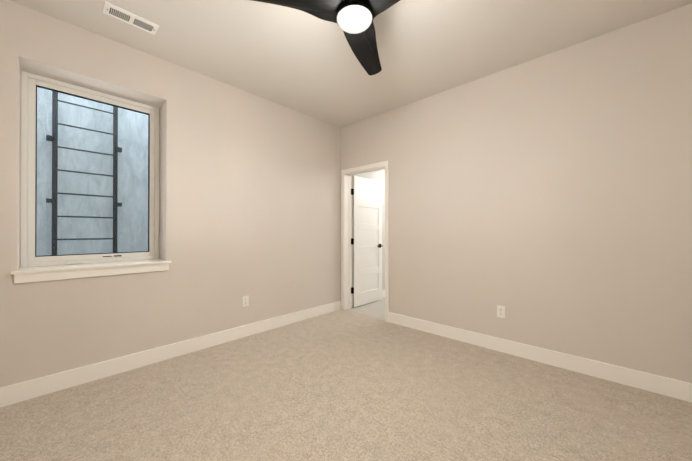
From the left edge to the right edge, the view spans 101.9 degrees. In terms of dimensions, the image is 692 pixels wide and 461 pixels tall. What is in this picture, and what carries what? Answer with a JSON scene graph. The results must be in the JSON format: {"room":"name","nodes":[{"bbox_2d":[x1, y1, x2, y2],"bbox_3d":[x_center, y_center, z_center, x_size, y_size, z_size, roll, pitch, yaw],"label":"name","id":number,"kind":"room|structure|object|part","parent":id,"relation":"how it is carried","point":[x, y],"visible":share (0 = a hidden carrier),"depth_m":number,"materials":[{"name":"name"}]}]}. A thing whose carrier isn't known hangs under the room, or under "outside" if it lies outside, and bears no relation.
{"room":"empty basement bedroom","nodes":[
{"label":"empty basement bedroom","id":0,"kind":"room"},
{"bbox_2d":[0,0,384,387],"bbox_3d":[-0.421,-0.183,4.182,0.420,2.740,7.280,0,0,43],"label":"wall","id":1,"kind":"structure","parent":0,"point":[250,194],"depth_m":2.70,"materials":[{"name":"paint"}]},
{"bbox_2d":[10,71,170,283],"bbox_3d":[-2.056,-0.419,2.354,0.348,1.565,0.951,0,0,43],"label":"window","id":2,"kind":"structure","parent":1,"relation":"in","point":[29,83],"depth_m":2.26,"materials":[{"name":"white plastic"}]},
{"bbox_3d":[-2.158,-0.461,2.447,0.004,1.330,0.737,0,0,43],"label":"glass","id":3,"kind":"part","parent":2,"relation":"part of","materials":[{"name":"clear glass"}]},
{"bbox_2d":[35,85,149,256],"bbox_3d":[-2.154,-0.461,2.444,0.026,1.330,0.737,0,0,43],"label":"window frame","id":4,"kind":"structure","parent":2,"relation":"attached to","point":[36,166],"depth_m":2.40,"materials":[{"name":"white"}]},
{"bbox_2d":[66,232,157,263],"bbox_3d":[-2.039,0.142,2.497,0.034,0.266,0.636,0,0,43],"label":"hardware piece","id":5,"kind":"object","parent":2,"relation":"attached to","point":[78,261],"visible":1,"depth_m":2.32,"materials":[{"name":"white plastic"}]},
{"bbox_2d":[0,301,340,407],"bbox_3d":[-1.375,1.116,2.842,0.023,0.130,3.800,0,0,43],"label":"baseboard","id":6,"kind":"structure","parent":1,"relation":"attached to","point":[52,383],"depth_m":2.41,"materials":[{"name":"white wood"}]},
{"bbox_2d":[243,295,248,306],"bbox_3d":[-1.118,0.787,3.126,0.008,0.115,0.070,0,0,43],"label":"electrical outlet","id":7,"kind":"object","parent":1,"relation":"attached to","point":[245,300],"visible":1,"depth_m":3.12,"materials":[{"name":"white plastic"}]},
{"bbox_2d":[351,176,382,306],"bbox_3d":[0.347,0.169,4.542,0.147,2.015,0.764,0,0,43],"label":"door","id":8,"kind":"structure","parent":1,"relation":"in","point":[367,245],"depth_m":4.51,"materials":[{"name":"white wood"}]},
{"bbox_3d":[0.095,0.162,4.285,0.044,1.614,0.044,0,0,43],"label":"door hinges","id":9,"kind":"part","parent":8,"relation":"part of","materials":[{"name":"black metal"}]},
{"bbox_2d":[0,310,691,460],"bbox_3d":[-0.169,1.216,1.662,4.235,0.080,3.965,0,0,43],"label":"floor carpet","id":10,"kind":"object","parent":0,"point":[343,385],"visible":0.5,"depth_m":1.84,"materials":[{"name":"beige carpet"}]},
{"bbox_2d":[10,0,691,127],"bbox_3d":[-0.130,-1.614,1.716,4.235,0.100,4.080,0,0,43],"label":"ceiling","id":11,"kind":"structure","parent":0,"point":[301,62],"depth_m":2.29,"materials":[{"name":"paint"}]},
{"bbox_2d":[102,1,158,34],"bbox_3d":[-1.582,-1.558,2.073,0.140,0.008,0.316,0,0,43],"label":"ceiling vent","id":12,"kind":"object","parent":11,"relation":"in","point":[119,13],"visible":1,"depth_m":2.06,"materials":[{"name":"white metal"}]},
{"bbox_2d":[252,0,399,75],"bbox_3d":[0.161,-1.388,1.602,1.065,0.350,1.171,0,0,43],"label":"fan","id":13,"kind":"object","parent":11,"relation":"hanging from","point":[353,19],"visible":1,"depth_m":1.65,"materials":[{"name":"black plastic"}]},
{"bbox_3d":[0.051,-1.263,1.675,0.212,0.100,0.212,0,0,43],"label":"globe","id":14,"kind":"part","parent":13,"relation":"part of"},
{"bbox_2d":[341,3,691,382],"bbox_3d":[1.212,-0.188,3.134,4.235,2.740,0.165,0,0,43],"label":"wall","id":15,"kind":"structure","parent":0,"point":[545,201],"depth_m":2.42,"materials":[{"name":"paint"}]},
{"bbox_2d":[341,161,388,321],"bbox_3d":[0.303,0.140,3.989,0.851,2.092,0.197,0,0,43],"label":"door frame","id":16,"kind":"structure","parent":15,"relation":"attached to","point":[375,165],"depth_m":4.18,"materials":[{"name":"white wood"}]},
{"bbox_2d":[497,305,504,317],"bbox_3d":[1.508,0.790,2.733,0.070,0.115,0.008,0,0,43],"label":"electrical outlet","id":17,"kind":"object","parent":15,"relation":"attached to","point":[500,311],"visible":1,"depth_m":2.73,"materials":[{"name":"white plastic"}]},
{"bbox_2d":[388,312,691,402],"bbox_3d":[1.566,1.115,2.674,2.786,0.130,0.013,0,0,43],"label":"baseboard","id":18,"kind":"structure","parent":15,"relation":"attached to","point":[669,387],"depth_m":2.40,"materials":[{"name":"white wood"}]},
{"label":"outside","id":19,"kind":"structure","parent":0,"visible":0},
{"bbox_2d":[22,87,153,267],"bbox_3d":[-2.552,-0.819,2.820,0.810,3.400,2.087,0,0,43],"label":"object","id":20,"kind":"structure","parent":19,"point":[136,219],"depth_m":3.07,"materials":[{"name":"glass"}]},
{"bbox_2d":[46,91,121,265],"bbox_3d":[-2.794,-0.743,3.023,0.078,2.750,0.595,0,0,43],"label":"ladder","id":21,"kind":"object","parent":20,"relation":"attached to","point":[52,138],"depth_m":2.93,"materials":[{"name":"grey metal"}]},
{"bbox_2d":[347,297,384,318],"bbox_3d":[1.621,1.230,5.054,1.580,0.080,3.430,0,0,43],"label":"floor","id":22,"kind":"structure","parent":19,"point":[376,309],"depth_m":4.22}
]}

